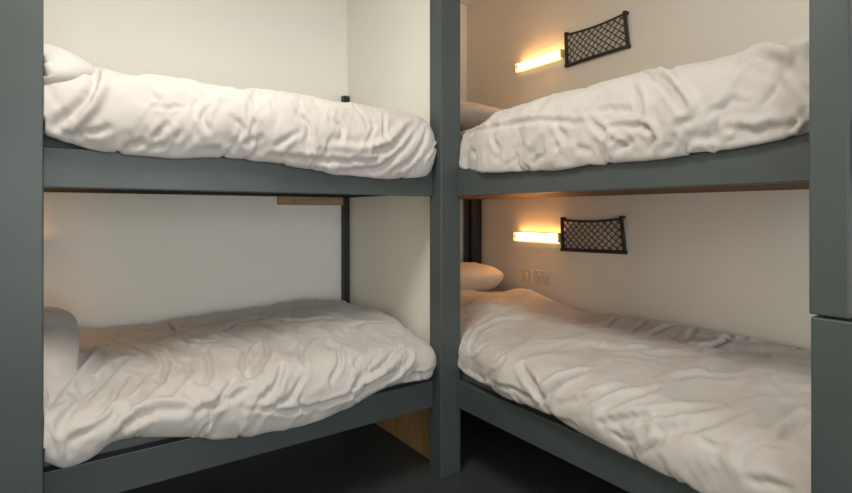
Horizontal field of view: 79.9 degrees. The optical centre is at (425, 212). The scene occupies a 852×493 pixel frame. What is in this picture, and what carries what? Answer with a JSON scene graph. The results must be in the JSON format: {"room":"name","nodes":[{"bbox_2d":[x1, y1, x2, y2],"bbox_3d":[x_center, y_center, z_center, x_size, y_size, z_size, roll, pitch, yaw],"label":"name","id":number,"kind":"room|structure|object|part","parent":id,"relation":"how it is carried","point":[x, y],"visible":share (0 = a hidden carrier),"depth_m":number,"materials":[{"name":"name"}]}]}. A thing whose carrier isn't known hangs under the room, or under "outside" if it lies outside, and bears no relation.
{"room":"dormitory","nodes":[
{"label":"dormitory","id":0,"kind":"room"},
{"bbox_2d":[44,0,466,328],"bbox_3d":[-0.995,-0.156,2.759,3.280,2.620,0.100,0,0,-35],"label":"wall","id":1,"kind":"structure","parent":0,"point":[112,260],"depth_m":2.58,"materials":[{"name":"white paint"}]},
{"bbox_2d":[277,196,342,204],"bbox_3d":[-0.657,-0.066,2.918,0.389,0.047,0.034,0,0,-35],"label":"batten","id":2,"kind":"object","parent":1,"relation":"attached to","point":[281,200],"visible":0.99,"depth_m":2.90,"materials":[{"name":"brown wood"}]},
{"bbox_2d":[120,409,628,492],"bbox_3d":[0.285,1.204,0.958,3.280,0.100,4.520,0,0,-35],"label":"floor","id":3,"kind":"structure","parent":0,"point":[368,458],"depth_m":2.29,"materials":[{"name":"plastic"}]},
{"bbox_2d":[0,0,432,492],"bbox_3d":[-1.053,-0.156,2.031,2.141,2.620,1.020,0,0,-35],"label":"bunk bed","id":4,"kind":"object","parent":3,"relation":"on","point":[29,169],"visible":0.66,"depth_m":1.48,"materials":[{"name":"grey paint"}]},
{"bbox_3d":[-1.121,-0.156,1.394,0.117,2.620,0.060,0,0,-35],"label":"post","id":5,"kind":"part","parent":4,"relation":"part of","materials":[{"name":"grey paint"}]},
{"bbox_2d":[44,135,222,156],"bbox_3d":[-1.066,-0.175,2.072,2.082,0.132,0.898,0,0,-35],"label":"mattress","id":6,"kind":"object","parent":4,"relation":"on","point":[48,141],"visible":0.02,"depth_m":1.51,"materials":[{"name":"grey fabric"}]},
{"bbox_2d":[43,67,436,178],"bbox_3d":[-0.866,-0.308,2.136,1.668,0.342,1.022,0,0,-35],"label":"duvet","id":7,"kind":"object","parent":6,"relation":"on","point":[105,110],"visible":0.89,"depth_m":1.70,"materials":[{"name":"white fabric"}]},
{"bbox_2d":[43,44,95,85],"bbox_3d":[-1.313,-0.401,1.554,0.505,0.286,0.544,0,0,-35],"label":"pillow","id":8,"kind":"object","parent":7,"relation":"on","point":[60,65],"visible":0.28,"depth_m":1.45,"materials":[{"name":"white fabric"}]},
{"bbox_2d":[44,381,414,467],"bbox_3d":[-1.069,0.761,2.055,2.056,0.119,0.874,0,0,-35],"label":"mattress","id":9,"kind":"object","parent":4,"relation":"on","point":[134,441],"visible":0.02,"depth_m":1.62,"materials":[{"name":"grey fabric"}]},
{"bbox_2d":[43,299,435,467],"bbox_3d":[-0.865,0.623,2.137,1.675,0.317,1.023,0,0,-35],"label":"duvet","id":10,"kind":"object","parent":9,"relation":"on","point":[254,371],"visible":0.91,"depth_m":1.86,"materials":[{"name":"white fabric"}]},
{"bbox_2d":[44,306,79,402],"bbox_3d":[-1.437,0.502,1.613,0.568,0.320,0.657,0,0,-35],"label":"pillow","id":11,"kind":"object","parent":10,"relation":"on","point":[61,332],"visible":0.34,"depth_m":1.70,"materials":[{"name":"white fabric"}]},
{"bbox_3d":[-0.829,0.801,1.663,2.080,0.117,0.040,0,0,-35],"label":"rail","id":12,"kind":"part","parent":4,"relation":"part of","materials":[{"name":"grey metal"}]},
{"bbox_3d":[-0.829,-0.131,1.663,2.080,0.117,0.040,0,0,-35],"label":"rail","id":13,"kind":"part","parent":4,"relation":"part of","materials":[{"name":"grey paint"}]},
{"bbox_2d":[430,0,459,478],"bbox_3d":[0.085,-0.156,2.266,0.109,2.620,0.085,0,0,-35],"label":"wooden post","id":14,"kind":"object","parent":3,"relation":"on","point":[444,14],"visible":0.93,"depth_m":2.23,"materials":[{"name":"grey paint"}]},
{"bbox_2d":[457,0,851,492],"bbox_3d":[0.648,-0.156,2.240,1.002,2.620,2.590,0,0,-35],"label":"bunk bed","id":15,"kind":"object","parent":3,"relation":"on","point":[819,160],"visible":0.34,"depth_m":1.19,"materials":[{"name":"grey paint"}]},
{"bbox_2d":[460,102,503,131],"bbox_3d":[0.264,-0.536,2.989,0.709,0.190,0.432,0,0,-35],"label":"pillow","id":16,"kind":"object","parent":15,"relation":"on","point":[472,114],"visible":0.27,"depth_m":2.77,"materials":[{"name":"white fabric"}]},
{"bbox_2d":[460,369,557,418],"bbox_3d":[0.745,0.761,2.200,0.862,0.119,2.386,0,0,-35],"label":"mattress","id":17,"kind":"object","parent":15,"relation":"on","point":[463,376],"visible":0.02,"depth_m":2.20,"materials":[{"name":"grey fabric"}]},
{"bbox_2d":[458,288,810,492],"bbox_3d":[0.741,0.597,2.135,0.978,0.315,2.230,0,0,-35],"label":"duvet","id":18,"kind":"object","parent":17,"relation":"on","point":[709,411],"visible":0.86,"depth_m":1.65,"materials":[{"name":"white fabric"}]},
{"bbox_2d":[460,262,503,290],"bbox_3d":[0.135,0.419,3.131,0.707,0.245,0.464,0,0,-35],"label":"pillow","id":19,"kind":"object","parent":18,"relation":"on","point":[473,276],"visible":0.25,"depth_m":3.03,"materials":[{"name":"white fabric"}]},
{"bbox_3d":[0.613,0.801,1.608,0.037,0.117,1.600,0,0,-35],"label":"rail","id":20,"kind":"part","parent":15,"relation":"part of","materials":[{"name":"grey metal"}]},
{"bbox_3d":[0.613,-0.131,1.608,0.037,0.117,1.600,0,0,-35],"label":"rail","id":21,"kind":"part","parent":15,"relation":"part of","materials":[{"name":"grey paint"}]},
{"bbox_3d":[0.892,-0.622,1.109,0.085,1.688,0.071,0,0,-35],"label":"post","id":22,"kind":"part","parent":15,"relation":"part of","materials":[{"name":"grey paint"}]},
{"bbox_3d":[0.926,0.691,1.060,0.087,0.927,0.183,0,0,-35],"label":"post","id":23,"kind":"part","parent":15,"relation":"part of","materials":[{"name":"grey paint"}]},
{"bbox_2d":[347,0,429,378],"bbox_3d":[-0.196,-0.311,2.693,0.022,2.310,0.934,0,0,-35],"label":"wall partition","id":24,"kind":"structure","parent":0,"point":[388,41],"depth_m":2.64,"materials":[{"name":"white paint"}]},
{"bbox_2d":[376,408,429,459],"bbox_3d":[-0.196,0.999,2.693,0.022,0.310,0.934,0,0,-35],"label":"wall panel","id":25,"kind":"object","parent":24,"relation":"attached to","point":[413,429],"depth_m":2.48,"materials":[{"name":"brown wood"}]},
{"bbox_2d":[460,0,476,5],"bbox_3d":[0.285,-1.516,0.958,3.280,0.100,4.520,0,0,-35],"label":"ceiling","id":26,"kind":"structure","parent":0,"point":[463,2],"depth_m":3.54,"materials":[{"name":"white paint"}]},
{"bbox_2d":[467,0,816,348],"bbox_3d":[1.610,-0.156,1.838,0.100,2.620,4.420,0,0,-35],"label":"wall","id":27,"kind":"structure","parent":0,"point":[730,263],"depth_m":2.48,"materials":[{"name":"white paint"}]},
{"bbox_2d":[522,268,531,281],"bbox_3d":[0.621,0.386,3.132,0.013,0.080,0.080,0,0,-35],"label":"wall socket","id":28,"kind":"object","parent":27,"relation":"attached to","point":[526,273],"visible":1,"depth_m":3.13,"materials":[{"name":"beige plastic"}]},
{"bbox_2d":[514,232,560,243],"bbox_3d":[0.662,0.151,3.052,0.039,0.056,0.355,0,0,-35],"label":"reading lamp","id":29,"kind":"object","parent":27,"relation":"attached to","point":[518,236],"visible":0.99,"depth_m":3.03,"materials":[{"name":"beige plastic"}]},
{"bbox_2d":[517,233,556,241],"bbox_3d":[0.667,0.147,3.041,0.024,0.044,0.319,0,0,-35],"label":"diffuser","id":30,"kind":"object","parent":29,"relation":"attached to","point":[525,237],"depth_m":3.04,"materials":[{"name":"beige plastic"}]},
{"bbox_2d":[515,49,563,72],"bbox_3d":[0.671,-0.900,3.039,0.039,0.056,0.355,0,0,-35],"label":"reading lamp","id":31,"kind":"object","parent":27,"relation":"attached to","point":[559,55],"visible":1,"depth_m":3.02,"materials":[{"name":"beige plastic"}]},
{"bbox_2d":[519,51,559,69],"bbox_3d":[0.676,-0.904,3.028,0.024,0.044,0.319,0,0,-35],"label":"diffuser","id":32,"kind":"object","parent":31,"relation":"attached to","point":[549,58],"depth_m":3.01,"materials":[{"name":"beige plastic"}]},
{"bbox_2d":[535,270,550,285],"bbox_3d":[0.696,0.388,3.027,0.013,0.083,0.122,0,0,-35],"label":"wall socket","id":33,"kind":"object","parent":27,"relation":"attached to","point":[541,277],"visible":1,"depth_m":3.02,"materials":[{"name":"beige plastic"}]},
{"bbox_2d":[560,216,627,254],"bbox_3d":[0.888,0.119,2.737,0.036,0.203,0.418,0,0,-35],"label":"pocket","id":34,"kind":"object","parent":27,"relation":"attached to","point":[562,219],"visible":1,"depth_m":2.71,"materials":[{"name":"black fabric"}]},
{"bbox_2d":[564,10,630,67],"bbox_3d":[0.901,-0.918,2.718,0.036,0.195,0.406,0,0,-35],"label":"pocket","id":35,"kind":"object","parent":27,"relation":"attached to","point":[625,13],"visible":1,"depth_m":2.69,"materials":[{"name":"black fabric"}]},
{"bbox_3d":[0.744,-0.175,2.201,0.861,0.132,2.386,0,0,-35],"label":"mattress","id":36,"kind":"object","parent":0,"visible":0},
{"bbox_2d":[459,30,808,172],"bbox_3d":[0.811,-0.312,2.035,0.970,0.330,1.984,0,0,-35],"label":"duvet","id":37,"kind":"object","parent":36,"relation":"on","point":[758,94],"visible":0.87,"depth_m":1.45,"materials":[{"name":"white fabric"}]}
]}

